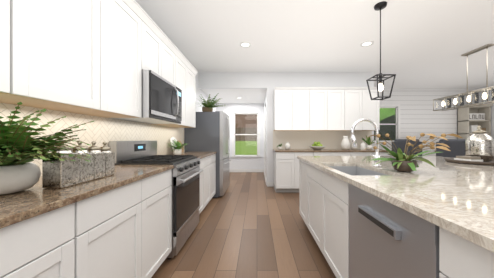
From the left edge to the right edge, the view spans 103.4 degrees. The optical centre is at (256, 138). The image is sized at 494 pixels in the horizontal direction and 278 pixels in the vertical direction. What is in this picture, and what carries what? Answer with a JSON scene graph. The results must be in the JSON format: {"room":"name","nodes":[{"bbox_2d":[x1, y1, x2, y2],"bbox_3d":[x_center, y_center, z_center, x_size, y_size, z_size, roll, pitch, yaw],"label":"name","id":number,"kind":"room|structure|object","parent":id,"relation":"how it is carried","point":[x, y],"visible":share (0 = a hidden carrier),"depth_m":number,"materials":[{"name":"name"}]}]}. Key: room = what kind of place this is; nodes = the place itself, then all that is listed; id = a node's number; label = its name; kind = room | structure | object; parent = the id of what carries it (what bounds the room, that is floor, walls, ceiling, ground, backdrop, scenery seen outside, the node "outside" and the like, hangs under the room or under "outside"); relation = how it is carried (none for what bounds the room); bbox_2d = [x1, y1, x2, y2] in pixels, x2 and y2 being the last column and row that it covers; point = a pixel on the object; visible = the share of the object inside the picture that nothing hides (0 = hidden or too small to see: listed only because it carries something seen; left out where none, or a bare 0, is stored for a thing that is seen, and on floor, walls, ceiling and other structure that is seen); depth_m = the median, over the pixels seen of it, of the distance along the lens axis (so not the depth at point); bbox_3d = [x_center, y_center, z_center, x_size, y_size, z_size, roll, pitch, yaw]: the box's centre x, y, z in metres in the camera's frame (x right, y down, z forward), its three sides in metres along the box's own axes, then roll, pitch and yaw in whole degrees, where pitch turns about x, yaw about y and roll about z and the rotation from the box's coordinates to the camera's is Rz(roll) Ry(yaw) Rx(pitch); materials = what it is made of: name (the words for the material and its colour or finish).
{"room":"kitchen and dining room","nodes":[
{"label":"kitchen and dining room","id":0,"kind":"room"},
{"bbox_2d":[112,0,215,153],"bbox_3d":[-1.470,-0.235,2.100,0.100,2.780,9.600,0,0,0],"label":"wall","id":1,"kind":"structure","parent":0,"point":[200,93],"depth_m":4.73,"materials":[{"name":"paint"}]},
{"bbox_2d":[0,0,35,99],"bbox_3d":[-1.250,-0.699,0.635,0.330,0.972,0.582,0,0,0],"label":"upper cabinet","id":2,"kind":"object","parent":1,"relation":"attached to","point":[17,17],"depth_m":0.89,"materials":[{"name":"white wood"}]},
{"bbox_2d":[0,0,111,111],"bbox_3d":[-1.250,-0.699,1.105,0.330,0.972,0.613,0,0,0],"label":"upper cabinet","id":3,"kind":"object","parent":1,"relation":"attached to","point":[91,57],"depth_m":1.17,"materials":[{"name":"white wood"}]},
{"bbox_2d":[0,103,183,175],"bbox_3d":[-1.416,0.021,1.397,0.008,0.442,4.775,0,0,0],"label":"tile backsplash","id":4,"kind":"structure","parent":1,"relation":"attached to","point":[99,131],"depth_m":1.71,"materials":[{"name":"beige tile"}]},
{"bbox_2d":[76,0,147,117],"bbox_3d":[-1.250,-0.699,1.595,0.330,0.972,0.611,0,0,0],"label":"upper cabinet","id":5,"kind":"object","parent":1,"relation":"attached to","point":[129,25],"depth_m":1.66,"materials":[{"name":"white wood"}]},
{"bbox_2d":[148,20,167,80],"bbox_3d":[-1.250,-0.928,2.061,0.330,0.512,0.441,0,0,0],"label":"upper cabinet","id":6,"kind":"object","parent":1,"relation":"attached to","point":[157,42],"depth_m":2.13,"materials":[{"name":"white wood"}]},
{"bbox_2d":[113,70,181,123],"bbox_3d":[-1.183,-0.428,2.220,0.469,0.453,0.754,0,0,0],"label":"microwave","id":7,"kind":"object","parent":6,"relation":"attached to","point":[161,100],"visible":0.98,"depth_m":2.02,"materials":[{"name":"silver metal"}]},
{"bbox_2d":[168,40,175,85],"bbox_3d":[-1.250,-0.928,2.380,0.330,0.512,0.441,0,0,0],"label":"upper cabinet","id":8,"kind":"object","parent":1,"relation":"attached to","point":[171,47],"depth_m":2.50,"materials":[{"name":"white wood"}]},
{"bbox_2d":[164,52,187,127],"bbox_3d":[-1.250,-0.699,2.813,0.330,0.972,0.548,0,0,0],"label":"upper cabinet","id":9,"kind":"object","parent":1,"relation":"attached to","point":[181,64],"depth_m":2.90,"materials":[{"name":"white wood"}]},
{"bbox_2d":[188,64,195,127],"bbox_3d":[-1.250,-0.699,3.208,0.330,0.972,0.485,0,0,0],"label":"upper cabinet","id":10,"kind":"object","parent":1,"relation":"attached to","point":[191,71],"depth_m":3.26,"materials":[{"name":"white wood"}]},
{"bbox_2d":[201,89,266,102],"bbox_3d":[-0.588,-1.435,5.825,1.664,0.380,1.950,0,0,0],"label":"ceiling","id":11,"kind":"structure","parent":0,"point":[245,95],"depth_m":5.58,"materials":[{"name":"paint"}]},
{"bbox_2d":[216,103,263,168],"bbox_3d":[-0.538,-0.045,6.850,1.764,2.400,0.100,0,0,0],"label":"wall","id":12,"kind":"structure","parent":0,"point":[243,163],"depth_m":6.80,"materials":[{"name":"paint"}]},
{"bbox_2d":[231,111,260,157],"bbox_3d":[-0.380,-0.155,6.812,1.020,1.640,0.115,0,0,0],"label":"window","id":13,"kind":"structure","parent":12,"relation":"in","point":[245,134],"depth_m":6.85,"materials":[{"name":"clear glass"}]},
{"bbox_2d":[230,169,262,171],"bbox_3d":[-0.594,1.100,6.792,1.590,0.110,0.014,0,0,0],"label":"baseboard","id":14,"kind":"structure","parent":12,"relation":"attached to","point":[231,170],"depth_m":6.78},
{"bbox_2d":[151,172,335,277],"bbox_3d":[2.890,1.205,2.100,8.820,0.100,9.600,0,0,0],"label":"floor","id":15,"kind":"structure","parent":0,"point":[251,225],"depth_m":2.20,"materials":[{"name":"brown wood"}]},
{"bbox_2d":[0,196,95,277],"bbox_3d":[-1.108,0.715,0.636,0.616,0.880,0.581,0,0,0],"label":"base cabinet","id":16,"kind":"object","parent":15,"relation":"on","point":[61,243],"depth_m":0.77,"materials":[{"name":"white wood"}]},
{"bbox_2d":[0,165,173,227],"bbox_3d":[-1.098,0.258,0.424,0.636,0.031,2.829,0,0,0],"label":"countertop","id":17,"kind":"structure","parent":16,"relation":"on","point":[17,207],"depth_m":0.87,"materials":[{"name":"brown stone"}]},
{"bbox_2d":[0,102,94,194],"bbox_3d":[-1.013,0.047,0.682,0.716,0.391,0.636,0,0,0],"label":"potted plant","id":18,"kind":"object","parent":17,"relation":"on","point":[21,151],"visible":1,"depth_m":0.82,"materials":[{"name":"green plant"}]},
{"bbox_2d":[42,140,79,187],"bbox_3d":[-1.000,0.122,1.000,0.100,0.239,0.100,0,0,0],"label":"canister","id":19,"kind":"object","parent":17,"relation":"on","point":[57,173],"visible":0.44,"depth_m":0.96,"materials":[{"name":"grey stone"}]},
{"bbox_2d":[72,140,93,182],"bbox_3d":[-1.000,0.125,1.101,0.092,0.234,0.092,0,0,0],"label":"canister","id":20,"kind":"object","parent":17,"relation":"on","point":[86,171],"visible":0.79,"depth_m":1.09,"materials":[{"name":"grey stone"}]},
{"bbox_2d":[87,141,104,179],"bbox_3d":[-1.000,0.128,1.194,0.085,0.229,0.085,0,0,0],"label":"canister","id":21,"kind":"object","parent":17,"relation":"on","point":[99,163],"visible":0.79,"depth_m":1.19,"materials":[{"name":"grey stone"}]},
{"bbox_2d":[100,142,114,176],"bbox_3d":[-1.000,0.130,1.281,0.078,0.224,0.078,0,0,0],"label":"canister","id":22,"kind":"object","parent":17,"relation":"on","point":[109,163],"visible":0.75,"depth_m":1.27,"materials":[{"name":"grey stone"}]},
{"bbox_2d":[96,180,147,277],"bbox_3d":[-1.108,0.715,1.105,0.616,0.880,0.611,0,0,0],"label":"base cabinet","id":23,"kind":"object","parent":15,"relation":"on","point":[118,224],"depth_m":1.17,"materials":[{"name":"white wood"}]},
{"bbox_2d":[109,141,203,259],"bbox_3d":[-1.048,0.588,2.220,0.703,1.135,0.752,0,0,0],"label":"range","id":24,"kind":"object","parent":15,"relation":"on","point":[186,172],"visible":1,"depth_m":2.04,"materials":[{"name":"silver metal"}]},
{"bbox_2d":[148,168,172,277],"bbox_3d":[-1.108,0.715,1.565,0.616,0.880,0.546,0,0,0],"label":"base cabinet","id":25,"kind":"object","parent":15,"relation":"on","point":[159,187],"depth_m":1.60,"materials":[{"name":"white wood"}]},
{"bbox_2d":[199,156,207,213],"bbox_3d":[-1.108,0.715,2.822,0.616,0.880,0.438,0,0,0],"label":"base cabinet","id":26,"kind":"object","parent":15,"relation":"on","point":[203,163],"depth_m":2.92,"materials":[{"name":"white wood"}]},
{"bbox_2d":[168,152,215,159],"bbox_3d":[-1.098,0.258,3.193,0.636,0.031,1.184,0,0,0],"label":"countertop","id":27,"kind":"structure","parent":26,"relation":"on","point":[200,155],"depth_m":3.27,"materials":[{"name":"brown stone"}]},
{"bbox_2d":[170,137,183,152],"bbox_3d":[-1.329,0.101,3.245,0.100,0.272,0.411,0,0,4],"label":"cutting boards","id":28,"kind":"object","parent":27,"relation":"on","point":[172,138],"visible":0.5,"depth_m":3.17,"materials":[{"name":"white stone"}]},
{"bbox_2d":[168,139,185,154],"bbox_3d":[-1.178,0.122,2.911,0.305,0.239,0.299,0,0,0],"label":"potted plant","id":29,"kind":"object","parent":27,"relation":"on","point":[178,149],"visible":1,"depth_m":2.86,"materials":[{"name":"green plant"}]},
{"bbox_2d":[185,111,230,197],"bbox_3d":[-1.004,0.305,4.255,0.811,1.700,0.910,0,0,0],"label":"fridge","id":30,"kind":"object","parent":15,"relation":"on","point":[210,132],"visible":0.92,"depth_m":3.80,"materials":[{"name":"silver metal"}]},
{"bbox_2d":[196,93,224,111],"bbox_3d":[-0.940,-0.732,4.158,0.804,0.370,0.869,0,0,0],"label":"potted plant","id":31,"kind":"object","parent":30,"relation":"on","point":[210,105],"visible":1,"depth_m":4.06,"materials":[{"name":"green plant"}]},
{"bbox_2d":[208,156,211,202],"bbox_3d":[-1.108,0.715,3.175,0.616,0.880,0.504,0,0,0],"label":"base cabinet","id":32,"kind":"object","parent":15,"relation":"on","point":[209,157],"depth_m":3.30,"materials":[{"name":"white wood"}]},
{"bbox_2d":[212,156,215,196],"bbox_3d":[-1.108,0.715,3.539,0.616,0.880,0.480,0,0,0],"label":"base cabinet","id":33,"kind":"object","parent":15,"relation":"on","point":[213,157],"depth_m":3.63,"materials":[{"name":"white wood"}]},
{"bbox_2d":[273,153,296,191],"bbox_3d":[0.629,0.715,4.436,0.455,0.880,0.620,0,0,0],"label":"base cabinet","id":34,"kind":"object","parent":15,"relation":"on","point":[285,170],"depth_m":4.14,"materials":[{"name":"white wood"}]},
{"bbox_2d":[273,149,386,152],"bbox_3d":[1.590,0.258,4.426,2.410,0.031,0.640,0,0,0],"label":"countertop","id":35,"kind":"structure","parent":34,"relation":"on","point":[274,150],"depth_m":4.12,"materials":[{"name":"brown stone"}]},
{"bbox_2d":[285,142,289,149],"bbox_3d":[0.700,0.160,4.450,0.120,0.165,0.120,0,0,0],"label":"vase","id":36,"kind":"object","parent":35,"relation":"on","point":[287,146],"visible":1,"depth_m":4.41,"materials":[{"name":"white ceramic"}]},
{"bbox_2d":[309,142,325,149],"bbox_3d":[1.360,0.149,4.400,0.400,0.185,0.400,0,0,0],"label":"fruit bowl","id":37,"kind":"object","parent":35,"relation":"on","point":[316,146],"visible":1,"depth_m":4.32,"materials":[{"name":"white ceramic"}]},
{"bbox_2d":[341,136,351,149],"bbox_3d":[2.040,0.087,4.450,0.236,0.310,0.200,0,0,0],"label":"jug","id":38,"kind":"object","parent":35,"relation":"on","point":[345,143],"visible":1,"depth_m":4.39,"materials":[{"name":"white ceramic"}]},
{"bbox_2d":[360,142,365,149],"bbox_3d":[2.420,0.154,4.450,0.110,0.175,0.110,0,0,0],"label":"canister","id":39,"kind":"object","parent":35,"relation":"on","point":[362,145],"visible":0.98,"depth_m":4.41,"materials":[{"name":"white ceramic"}]},
{"bbox_2d":[362,136,374,149],"bbox_3d":[2.522,0.075,4.442,0.278,0.335,0.317,0,0,0],"label":"plant","id":40,"kind":"object","parent":35,"relation":"on","point":[368,141],"visible":0.96,"depth_m":4.41,"materials":[{"name":"green plant"}]},
{"bbox_2d":[297,153,316,191],"bbox_3d":[0.996,0.715,4.436,0.518,0.880,0.620,0,0,0],"label":"base cabinet","id":41,"kind":"object","parent":15,"relation":"on","point":[298,154],"depth_m":4.13,"materials":[{"name":"white wood"}]},
{"bbox_2d":[317,153,336,155],"bbox_3d":[1.391,0.715,4.436,0.519,0.880,0.620,0,0,0],"label":"base cabinet","id":42,"kind":"object","parent":15,"relation":"on","point":[318,154],"depth_m":4.13,"materials":[{"name":"white wood"}]},
{"bbox_2d":[337,153,352,155],"bbox_3d":[1.790,0.715,4.436,0.518,0.880,0.620,0,0,0],"label":"base cabinet","id":43,"kind":"object","parent":15,"relation":"on","point":[338,154],"depth_m":4.13,"materials":[{"name":"white wood"}]},
{"bbox_2d":[353,153,372,155],"bbox_3d":[2.184,0.715,4.436,0.518,0.880,0.620,0,0,0],"label":"base cabinet","id":44,"kind":"object","parent":15,"relation":"on","point":[354,154],"depth_m":4.13,"materials":[{"name":"white wood"}]},
{"bbox_2d":[373,153,387,155],"bbox_3d":[2.551,0.715,4.436,0.455,0.880,0.620,0,0,0],"label":"base cabinet","id":45,"kind":"object","parent":15,"relation":"on","point":[381,154],"depth_m":4.13,"materials":[{"name":"white wood"}]},
{"bbox_2d":[299,160,493,277],"bbox_3d":[1.402,0.715,0.800,1.656,0.880,3.980,0,0,0],"label":"kitchen island","id":46,"kind":"object","parent":15,"relation":"on","point":[362,216],"depth_m":1.00,"materials":[{"name":"white wood"}]},
{"bbox_2d":[297,156,493,247],"bbox_3d":[0.785,0.258,0.800,0.430,0.031,4.000,0,0,0],"label":"island countertop","id":47,"kind":"structure","parent":46,"relation":"on","point":[472,213],"depth_m":0.80,"materials":[{"name":"beige stone"}]},
{"bbox_2d":[351,119,380,166],"bbox_3d":[0.960,0.031,1.755,0.265,0.421,0.134,0,0,0],"label":"faucet","id":48,"kind":"object","parent":47,"relation":"on","point":[354,143],"visible":0.98,"depth_m":1.71,"materials":[{"name":"silver metal"}]},
{"bbox_2d":[364,133,461,171],"bbox_3d":[1.074,0.100,1.417,0.539,0.285,0.460,0,0,0],"label":"floral bowl","id":49,"kind":"object","parent":47,"relation":"on","point":[402,162],"visible":1,"depth_m":1.41,"materials":[{"name":"brown plant"}]},
{"bbox_2d":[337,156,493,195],"bbox_3d":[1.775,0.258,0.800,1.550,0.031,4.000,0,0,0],"label":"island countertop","id":50,"kind":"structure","parent":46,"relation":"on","point":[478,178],"depth_m":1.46,"materials":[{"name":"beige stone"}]},
{"bbox_2d":[444,157,493,164],"bbox_3d":[2.240,0.226,1.980,0.490,0.032,0.490,0,0,0],"label":"tray","id":51,"kind":"object","parent":50,"relation":"on","point":[469,162],"visible":0.73,"depth_m":1.88,"materials":[{"name":"brown wood"}]},
{"bbox_2d":[454,156,482,161],"bbox_3d":[2.110,0.202,1.950,0.120,0.055,0.160,0,0,0],"label":"tray","id":52,"kind":"object","parent":51,"relation":"on","point":[468,158],"visible":0.75,"depth_m":1.90,"materials":[{"name":"white ceramic"}]},
{"bbox_2d":[465,125,493,161],"bbox_3d":[2.290,0.044,2.010,0.204,0.370,0.204,0,0,0],"label":"jar","id":53,"kind":"object","parent":51,"relation":"on","point":[479,142],"visible":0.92,"depth_m":1.95,"materials":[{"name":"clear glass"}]},
{"bbox_2d":[392,139,421,155],"bbox_3d":[2.739,0.578,3.765,0.490,1.155,0.520,0,0,3],"label":"chair","id":54,"kind":"object","parent":15,"relation":"on","point":[400,143],"visible":0.19,"depth_m":3.51,"materials":[{"name":"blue fabric"}]},
{"bbox_2d":[436,139,465,157],"bbox_3d":[3.001,0.578,3.205,0.514,1.155,0.542,0,0,0],"label":"chair","id":55,"kind":"object","parent":15,"relation":"on","point":[457,147],"visible":0.08,"depth_m":2.94,"materials":[{"name":"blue fabric"}]},
{"bbox_2d":[457,104,492,138],"bbox_3d":[6.800,0.045,6.060,0.760,2.220,0.440,0,0,0],"label":"hutch","id":56,"kind":"object","parent":15,"relation":"on","point":[470,120],"visible":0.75,"depth_m":6.04,"materials":[{"name":"brown wood"}]},
{"bbox_2d":[264,91,266,179],"bbox_3d":[0.294,-0.235,5.825,0.100,2.780,1.950,0,0,0],"label":"wall","id":57,"kind":"structure","parent":0,"point":[265,101],"depth_m":5.01,"materials":[{"name":"paint"}]},
{"bbox_2d":[263,103,266,184],"bbox_3d":[0.233,0.095,5.824,0.019,2.120,1.949,0,0,0],"label":"door frame","id":58,"kind":"structure","parent":57,"relation":"attached to","point":[264,170],"depth_m":5.26,"materials":[{"name":"white paint"}]},
{"bbox_2d":[199,72,373,181],"bbox_3d":[0.715,-0.235,4.796,4.270,2.780,0.108,0,0,0],"label":"wall","id":59,"kind":"structure","parent":0,"point":[269,81],"depth_m":4.75,"materials":[{"name":"paint"}]},
{"bbox_2d":[273,87,296,130],"bbox_3d":[0.630,-0.691,4.581,0.457,0.958,0.330,0,0,0],"label":"upper cabinet","id":60,"kind":"object","parent":59,"relation":"attached to","point":[284,98],"depth_m":4.42,"materials":[{"name":"white wood"}]},
{"bbox_2d":[297,87,312,130],"bbox_3d":[0.996,-0.691,4.581,0.519,0.958,0.330,0,0,0],"label":"upper cabinet","id":61,"kind":"object","parent":59,"relation":"attached to","point":[304,94],"depth_m":4.42,"materials":[{"name":"white wood"}]},
{"bbox_2d":[313,87,328,130],"bbox_3d":[1.391,-0.691,4.581,0.520,0.958,0.330,0,0,0],"label":"upper cabinet","id":62,"kind":"object","parent":59,"relation":"attached to","point":[320,108],"depth_m":4.42,"materials":[{"name":"white wood"}]},
{"bbox_2d":[329,87,348,130],"bbox_3d":[1.789,-0.691,4.581,0.520,0.958,0.330,0,0,0],"label":"upper cabinet","id":63,"kind":"object","parent":59,"relation":"attached to","point":[338,96],"depth_m":4.42,"materials":[{"name":"white wood"}]},
{"bbox_2d":[349,87,364,130],"bbox_3d":[2.184,-0.691,4.581,0.519,0.958,0.330,0,0,0],"label":"upper cabinet","id":64,"kind":"object","parent":59,"relation":"attached to","point":[356,94],"depth_m":4.42,"materials":[{"name":"white wood"}]},
{"bbox_2d":[365,87,379,130],"bbox_3d":[2.550,-0.691,4.581,0.457,0.958,0.330,0,0,0],"label":"upper cabinet","id":65,"kind":"object","parent":59,"relation":"attached to","point":[372,107],"depth_m":4.42,"materials":[{"name":"white wood"}]},
{"bbox_2d":[136,0,493,88],"bbox_3d":[2.890,-1.675,2.100,8.820,0.100,9.600,0,0,0],"label":"ceiling","id":66,"kind":"structure","parent":0,"point":[426,44],"depth_m":3.09,"materials":[{"name":"paint"}]},
{"bbox_2d":[240,42,250,47],"bbox_3d":[-0.200,-1.619,3.350,0.195,0.011,0.195,0,0,-39],"label":"recessed light","id":67,"kind":"object","parent":66,"relation":"in","point":[242,44],"depth_m":3.34,"materials":[{"name":"white"}]},
{"bbox_2d":[360,41,372,46],"bbox_3d":[1.870,-1.619,3.320,0.195,0.011,0.195,0,0,-6],"label":"recessed light","id":68,"kind":"object","parent":66,"relation":"in","point":[363,44],"depth_m":3.31,"materials":[{"name":"white"}]},
{"bbox_2d":[366,1,395,99],"bbox_3d":[1.500,-1.055,2.370,0.227,1.140,0.229,0,0,0],"label":"pendant light","id":69,"kind":"object","parent":66,"relation":"hanging from","point":[380,6],"visible":1,"depth_m":2.35,"materials":[{"name":"metal"}]},
{"bbox_2d":[433,44,493,110],"bbox_3d":[4.000,-1.121,3.550,0.216,1.006,1.534,0,0,0],"label":"dining chandelier","id":70,"kind":"object","parent":66,"relation":"hanging from","point":[478,97],"visible":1,"depth_m":3.61,"materials":[{"name":"silver metal"}]},
{"bbox_2d":[374,89,477,155],"bbox_3d":[4.975,-0.235,6.350,4.450,2.780,0.100,0,0,0],"label":"wall","id":71,"kind":"structure","parent":0,"point":[418,115],"depth_m":6.30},
{"bbox_2d":[374,104,399,143],"bbox_3d":[3.975,-0.480,6.312,1.330,1.270,0.115,0,0,0],"label":"dining window","id":72,"kind":"structure","parent":71,"relation":"in","point":[388,118],"depth_m":6.35,"materials":[{"name":"clear glass"}]},
{"bbox_2d":[481,86,493,139],"bbox_3d":[7.250,-0.235,1.850,0.100,2.780,9.100,0,0,0],"label":"wall","id":73,"kind":"structure","parent":0,"point":[492,121],"depth_m":5.96,"materials":[{"name":"paint"}]}
]}

